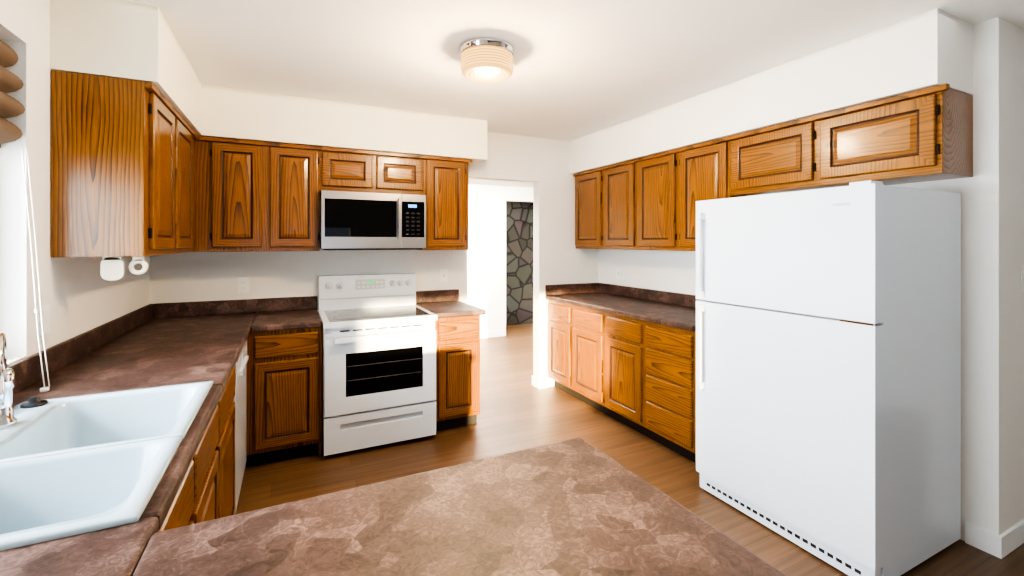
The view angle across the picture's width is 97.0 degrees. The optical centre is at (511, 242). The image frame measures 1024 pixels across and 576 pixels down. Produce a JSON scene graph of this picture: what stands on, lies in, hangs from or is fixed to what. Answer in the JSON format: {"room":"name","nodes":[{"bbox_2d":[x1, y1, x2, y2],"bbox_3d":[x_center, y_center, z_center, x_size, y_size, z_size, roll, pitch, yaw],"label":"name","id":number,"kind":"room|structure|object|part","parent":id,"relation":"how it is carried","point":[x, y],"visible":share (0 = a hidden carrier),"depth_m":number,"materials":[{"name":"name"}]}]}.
{"room":"kitchen","nodes":[
{"label":"kitchen","id":0,"kind":"room"},
{"bbox_2d":[0,0,149,365],"bbox_3d":[-1.585,0.200,1.129,0.120,2.460,9.420,0,0,-26],"label":"wall","id":1,"kind":"structure","parent":0,"point":[80,295],"depth_m":1.72,"materials":[{"name":"white paint"}]},
{"bbox_2d":[0,40,49,391],"bbox_3d":[-1.490,-0.106,1.064,0.230,1.247,1.320,0,0,-26],"label":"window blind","id":2,"kind":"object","parent":1,"relation":"in","point":[10,106],"depth_m":1.61,"materials":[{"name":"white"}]},
{"bbox_2d":[0,40,25,147],"bbox_3d":[-1.519,-0.532,1.050,0.070,0.385,1.308,0,0,-26],"label":"blind","id":3,"kind":"object","parent":2,"relation":"attached to","point":[9,82],"depth_m":1.59,"materials":[{"name":"brown wood"}]},
{"bbox_3d":[-1.691,0.073,1.608,0.114,0.887,0.136,0,0,-26],"label":"cord","id":4,"kind":"part","parent":2,"relation":"part of","materials":[{"name":"white fabric"}]},
{"bbox_2d":[40,303,49,335],"bbox_3d":[-1.830,0.300,1.778,0.008,0.116,0.072,0,0,-26],"label":"light switch","id":5,"kind":"object","parent":1,"relation":"attached to","point":[46,317],"visible":0.96,"depth_m":1.78,"materials":[{"name":"white plastic"}]},
{"bbox_2d":[40,304,151,379],"bbox_3d":[-1.702,0.468,1.533,0.020,0.098,3.508,0,0,-26],"label":"backsplash","id":6,"kind":"structure","parent":1,"relation":"attached to","point":[58,355],"depth_m":2.13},
{"bbox_2d":[51,70,178,257],"bbox_3d":[-1.821,-0.318,2.119,0.320,0.756,0.505,0,0,-26],"label":"upper cabinet","id":7,"kind":"object","parent":1,"relation":"attached to","point":[141,169],"depth_m":1.91,"materials":[{"name":"brown wood"}]},
{"bbox_2d":[100,257,148,280],"bbox_3d":[-1.692,0.112,1.983,0.154,0.101,0.048,0,0,-26],"label":"paper towel holder","id":8,"kind":"object","parent":7,"relation":"attached to","point":[112,268],"visible":0.98,"depth_m":1.95,"materials":[{"name":"beige plastic"}]},
{"bbox_2d":[179,114,194,252],"bbox_3d":[-2.029,-0.318,2.546,0.320,0.756,0.445,0,0,-26],"label":"upper cabinet","id":9,"kind":"object","parent":1,"relation":"attached to","point":[186,133],"depth_m":2.65,"materials":[{"name":"brown wood"}]},
{"bbox_2d":[150,132,597,386],"bbox_3d":[-0.761,0.200,4.013,3.890,2.460,0.120,0,0,-26],"label":"wall","id":10,"kind":"structure","parent":0,"point":[542,165],"depth_m":4.04,"materials":[{"name":"white paint"}]},
{"bbox_2d":[199,136,266,251],"bbox_3d":[-1.954,-0.318,3.183,0.413,0.756,0.320,0,0,-26],"label":"upper cabinet","id":11,"kind":"object","parent":10,"relation":"attached to","point":[232,172],"depth_m":3.04,"materials":[{"name":"brown wood"}]},
{"bbox_2d":[152,296,315,319],"bbox_3d":[-1.993,0.468,3.331,1.034,0.098,0.020,0,0,-26],"label":"backsplash","id":12,"kind":"structure","parent":10,"relation":"attached to","point":[284,304],"depth_m":3.29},
{"bbox_2d":[238,277,248,292],"bbox_3d":[-1.982,0.315,3.345,0.072,0.116,0.008,0,0,-26],"label":"electrical outlet","id":13,"kind":"object","parent":10,"relation":"attached to","point":[243,284],"visible":1,"depth_m":3.34,"materials":[{"name":"white plastic"}]},
{"bbox_2d":[267,142,322,250],"bbox_3d":[-1.615,-0.318,3.349,0.343,0.756,0.320,0,0,-26],"label":"upper cabinet","id":14,"kind":"object","parent":10,"relation":"attached to","point":[294,171],"depth_m":3.21,"materials":[{"name":"brown wood"}]},
{"bbox_2d":[323,147,374,192],"bbox_3d":[-1.288,-0.535,3.508,0.384,0.321,0.320,0,0,-26],"label":"upper cabinet","id":15,"kind":"object","parent":10,"relation":"attached to","point":[348,170],"depth_m":3.37,"materials":[{"name":"brown wood"}]},
{"bbox_2d":[320,190,425,249],"bbox_3d":[-1.088,-0.158,3.536,0.756,0.426,0.441,0,0,-26],"label":"microwave","id":16,"kind":"object","parent":15,"relation":"attached to","point":[365,221],"visible":1,"depth_m":3.37,"materials":[{"name":"white metal"}]},
{"bbox_2d":[375,151,426,197],"bbox_3d":[-0.943,-0.535,3.677,0.384,0.321,0.320,0,0,-26],"label":"upper cabinet","id":17,"kind":"object","parent":10,"relation":"attached to","point":[395,173],"depth_m":3.54,"materials":[{"name":"brown wood"}]},
{"bbox_2d":[416,289,458,302],"bbox_3d":[-0.656,0.468,3.983,0.397,0.099,0.020,0,0,-26],"label":"backsplash","id":18,"kind":"structure","parent":10,"relation":"attached to","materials":[{"name":"brown laminate"}]},
{"bbox_2d":[440,269,447,281],"bbox_3d":[-0.600,0.290,4.014,0.072,0.116,0.018,0,0,-26],"label":"light switch","id":19,"kind":"object","parent":10,"relation":"attached to","point":[443,275],"visible":1,"depth_m":4.01,"materials":[{"name":"white plastic"}]},
{"bbox_2d":[422,156,470,249],"bbox_3d":[-0.598,-0.318,3.845,0.384,0.756,0.320,0,0,-26],"label":"upper cabinet","id":20,"kind":"object","parent":10,"relation":"attached to","point":[447,177],"depth_m":3.70,"materials":[{"name":"brown wood"}]},
{"bbox_2d":[545,283,596,294],"bbox_3d":[0.613,0.468,4.600,0.623,0.099,0.020,0,0,-26],"label":"backsplash","id":21,"kind":"structure","parent":10,"relation":"attached to","point":[560,289],"depth_m":4.57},
{"bbox_2d":[467,184,532,331],"bbox_3d":[-1.236,0.280,6.824,5.500,2.300,0.750,0,0,-26],"label":"wall","id":22,"kind":"structure","parent":0,"point":[486,270],"depth_m":6.84,"materials":[{"name":"white paint"}]},
{"bbox_2d":[480,330,505,337],"bbox_3d":[-1.815,1.383,6.117,3.840,0.095,0.013,0,0,-26],"label":"baseboard","id":23,"kind":"structure","parent":22,"relation":"attached to","point":[487,334],"depth_m":6.85,"materials":[{"name":"white"}]},
{"bbox_2d":[468,179,532,187],"bbox_3d":[-0.759,-0.975,5.844,5.740,0.210,3.170,0,0,-26],"label":"ceiling","id":24,"kind":"structure","parent":0,"point":[497,183],"depth_m":6.67,"materials":[{"name":"white paint"}]},
{"bbox_2d":[506,201,532,325],"bbox_3d":[-0.043,0.280,7.890,1.140,2.300,0.120,0,0,-26],"label":"stone wall","id":25,"kind":"structure","parent":0,"point":[519,263],"depth_m":7.91,"materials":[{"name":"grey stone"}]},
{"bbox_2d":[127,0,1023,140],"bbox_3d":[1.497,-1.055,1.220,5.740,0.050,7.120,0,0,-26],"label":"ceiling","id":26,"kind":"structure","parent":0,"point":[581,68],"depth_m":2.37,"materials":[{"name":"white paint"}]},
{"bbox_2d":[50,0,205,135],"bbox_3d":[-1.935,-0.865,2.383,0.350,0.330,1.080,0,0,-26],"label":"soffit","id":27,"kind":"structure","parent":26,"relation":"attached to","point":[126,39],"depth_m":1.93,"materials":[{"name":"beige paint"}]},
{"bbox_2d":[205,85,486,165],"bbox_3d":[-1.346,-0.865,3.466,2.360,0.330,0.350,0,0,-26],"label":"soffit","id":28,"kind":"structure","parent":26,"relation":"attached to","point":[231,113],"depth_m":3.31,"materials":[{"name":"beige paint"}]},
{"bbox_2d":[459,37,514,83],"bbox_3d":[-0.133,-0.959,2.416,0.296,0.142,0.296,0,0,-26],"label":"flush ceiling light","id":29,"kind":"object","parent":26,"relation":"attached to","point":[486,60],"visible":1,"depth_m":2.31,"materials":[{"name":"beige glass"}]},
{"bbox_2d":[570,8,972,173],"bbox_3d":[1.386,-0.865,3.374,0.350,0.330,2.910,0,0,-26],"label":"soffit","id":30,"kind":"structure","parent":26,"relation":"attached to","point":[931,48],"depth_m":2.48,"materials":[{"name":"white paint"}]},
{"bbox_2d":[236,323,1023,575],"bbox_3d":[0.802,1.460,2.644,5.740,0.060,10.290,0,0,-26],"label":"floor","id":31,"kind":"structure","parent":0,"point":[519,411],"depth_m":2.98,"materials":[{"name":"wood"}]},
{"bbox_2d":[180,336,251,523],"bbox_3d":[-1.757,0.998,2.342,0.630,0.864,0.658,0,0,-26],"label":"base cabinet","id":32,"kind":"object","parent":31,"relation":"on","point":[218,488],"depth_m":1.96,"materials":[{"name":"brown wood"}]},
{"bbox_2d":[0,312,255,575],"bbox_3d":[-1.422,0.538,1.669,0.643,0.040,3.508,0,0,-26],"label":"countertop","id":33,"kind":"structure","parent":32,"relation":"on","point":[171,349],"depth_m":1.69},
{"bbox_2d":[0,332,39,427],"bbox_3d":[-1.363,0.371,1.193,0.111,0.272,0.202,0,0,-26],"label":"faucet","id":34,"kind":"object","parent":33,"relation":"on","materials":[{"name":"silver metal"}]},
{"bbox_2d":[0,380,215,551],"bbox_3d":[-1.127,0.605,1.141,0.515,0.197,0.920,0,0,-26],"label":"sink","id":35,"kind":"object","parent":33,"relation":"in","point":[79,463],"depth_m":1.12,"materials":[{"name":"white ceramic"}]},
{"bbox_2d":[252,308,321,331],"bbox_3d":[-1.577,0.538,3.188,0.411,0.040,0.643,0,0,-26],"label":"countertop","id":36,"kind":"structure","parent":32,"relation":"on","point":[299,317],"depth_m":3.02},
{"bbox_2d":[132,437,785,575],"bbox_3d":[-0.090,0.538,0.727,0.925,0.040,0.645,0,0,-26],"label":"countertop","id":37,"kind":"structure","parent":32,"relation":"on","point":[566,507],"depth_m":0.81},
{"bbox_2d":[318,273,436,455],"bbox_3d":[-1.024,0.845,3.405,0.764,1.170,0.733,0,0,-26],"label":"range","id":38,"kind":"object","parent":31,"relation":"on","point":[378,359],"visible":1,"depth_m":3.16,"materials":[{"name":"white enameled metal"},{"name":"black glass"},{"name":"ceramic"}]},
{"bbox_2d":[416,289,485,430],"bbox_3d":[-0.520,0.924,3.704,0.397,1.012,0.643,0,0,-26],"label":"base cabinet","id":39,"kind":"object","parent":31,"relation":"on","point":[457,329],"visible":0.73,"depth_m":3.44,"materials":[{"name":"brown wood"}]},
{"bbox_2d":[416,300,485,318],"bbox_3d":[-0.520,0.538,3.704,0.397,0.040,0.643,0,0,-26],"label":"countertop","id":40,"kind":"structure","parent":39,"relation":"on","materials":[{"name":"brown laminate"}]},
{"bbox_2d":[547,299,568,393],"bbox_3d":[0.718,0.995,4.420,0.630,0.870,0.436,0,0,-26],"label":"base cabinet","id":41,"kind":"object","parent":31,"relation":"on","point":[558,313],"depth_m":4.29,"materials":[{"name":"brown wood"}]},
{"bbox_2d":[569,307,600,410],"bbox_3d":[0.916,0.995,4.013,0.630,0.870,0.470,0,0,-26],"label":"base cabinet","id":42,"kind":"object","parent":31,"relation":"on","point":[584,326],"depth_m":3.90,"materials":[{"name":"brown wood"}]},
{"bbox_2d":[601,311,640,432],"bbox_3d":[1.120,0.995,3.595,0.630,0.870,0.460,0,0,-26],"label":"base cabinet","id":43,"kind":"object","parent":31,"relation":"on","point":[625,355],"depth_m":3.47,"materials":[{"name":"brown wood"}]},
{"bbox_2d":[641,323,695,462],"bbox_3d":[1.322,0.995,3.181,0.630,0.870,0.460,0,0,-26],"label":"base cabinet","id":44,"kind":"object","parent":31,"relation":"on","point":[668,355],"depth_m":3.03,"materials":[{"name":"brown wood"}]},
{"bbox_2d":[545,291,695,330],"bbox_3d":[1.016,0.538,3.792,0.644,0.040,1.826,0,0,-26],"label":"countertop","id":45,"kind":"structure","parent":44,"relation":"on","point":[663,314],"depth_m":3.62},
{"bbox_2d":[696,180,960,575],"bbox_3d":[1.586,0.588,2.387,0.797,1.684,0.900,0,0,-26],"label":"refrigerator","id":46,"kind":"object","parent":31,"relation":"on","point":[828,375],"visible":1,"depth_m":2.05,"materials":[{"name":"white painted metal"},{"name":"white plastic"}]},
{"bbox_2d":[598,17,1017,540],"bbox_3d":[1.616,0.200,3.439,0.120,2.460,2.995,0,0,-26],"label":"wall","id":47,"kind":"structure","parent":0,"point":[991,190],"depth_m":2.12,"materials":[{"name":"white paint"}]},
{"bbox_2d":[573,167,600,248],"bbox_3d":[0.872,-0.318,4.459,0.320,0.756,0.466,0,0,-26],"label":"upper cabinet","id":48,"kind":"object","parent":47,"relation":"attached to","point":[587,183],"depth_m":4.37,"materials":[{"name":"brown wood"}]},
{"bbox_2d":[601,160,632,249],"bbox_3d":[1.072,-0.318,4.049,0.320,0.756,0.447,0,0,-26],"label":"upper cabinet","id":49,"kind":"object","parent":47,"relation":"attached to","point":[616,179],"depth_m":3.98,"materials":[{"name":"brown wood"}]},
{"bbox_2d":[597,283,699,306],"bbox_3d":[1.297,0.468,3.929,0.019,0.099,1.826,0,0,-26],"label":"backsplash","id":50,"kind":"structure","parent":47,"relation":"attached to","point":[610,289],"depth_m":4.04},
{"bbox_2d":[633,150,672,250],"bbox_3d":[1.269,-0.318,3.644,0.320,0.756,0.453,0,0,-26],"label":"upper cabinet","id":51,"kind":"object","parent":47,"relation":"attached to","point":[649,201],"depth_m":3.59,"materials":[{"name":"brown wood"}]},
{"bbox_2d":[673,136,728,250],"bbox_3d":[1.465,-0.318,3.241,0.320,0.756,0.443,0,0,-26],"label":"upper cabinet","id":52,"kind":"object","parent":47,"relation":"attached to","point":[701,170],"depth_m":3.23,"materials":[{"name":"brown wood"}]},
{"bbox_2d":[729,116,812,197],"bbox_3d":[1.683,-0.503,2.795,0.320,0.386,0.550,0,0,-26],"label":"upper cabinet","id":53,"kind":"object","parent":47,"relation":"attached to","point":[778,158],"depth_m":2.70,"materials":[{"name":"brown wood"}]},
{"bbox_2d":[813,83,972,188],"bbox_3d":[1.920,-0.503,2.310,0.320,0.386,0.530,0,0,-26],"label":"upper cabinet","id":54,"kind":"object","parent":47,"relation":"attached to","point":[923,135],"depth_m":2.15,"materials":[{"name":"brown wood"}]},
{"bbox_2d":[1018,27,1023,521],"bbox_3d":[3.037,0.200,2.533,1.580,2.460,0.120,0,0,-26],"label":"wall","id":55,"kind":"structure","parent":0,"point":[1020,31],"depth_m":2.17,"materials":[{"name":"white paint"}]},
{"bbox_2d":[993,519,1023,558],"bbox_3d":[2.992,1.383,2.437,1.743,0.095,0.013,0,0,-26],"label":"baseboard","id":56,"kind":"structure","parent":55,"relation":"attached to","point":[1005,543],"depth_m":2.09,"materials":[{"name":"white"}]}
]}

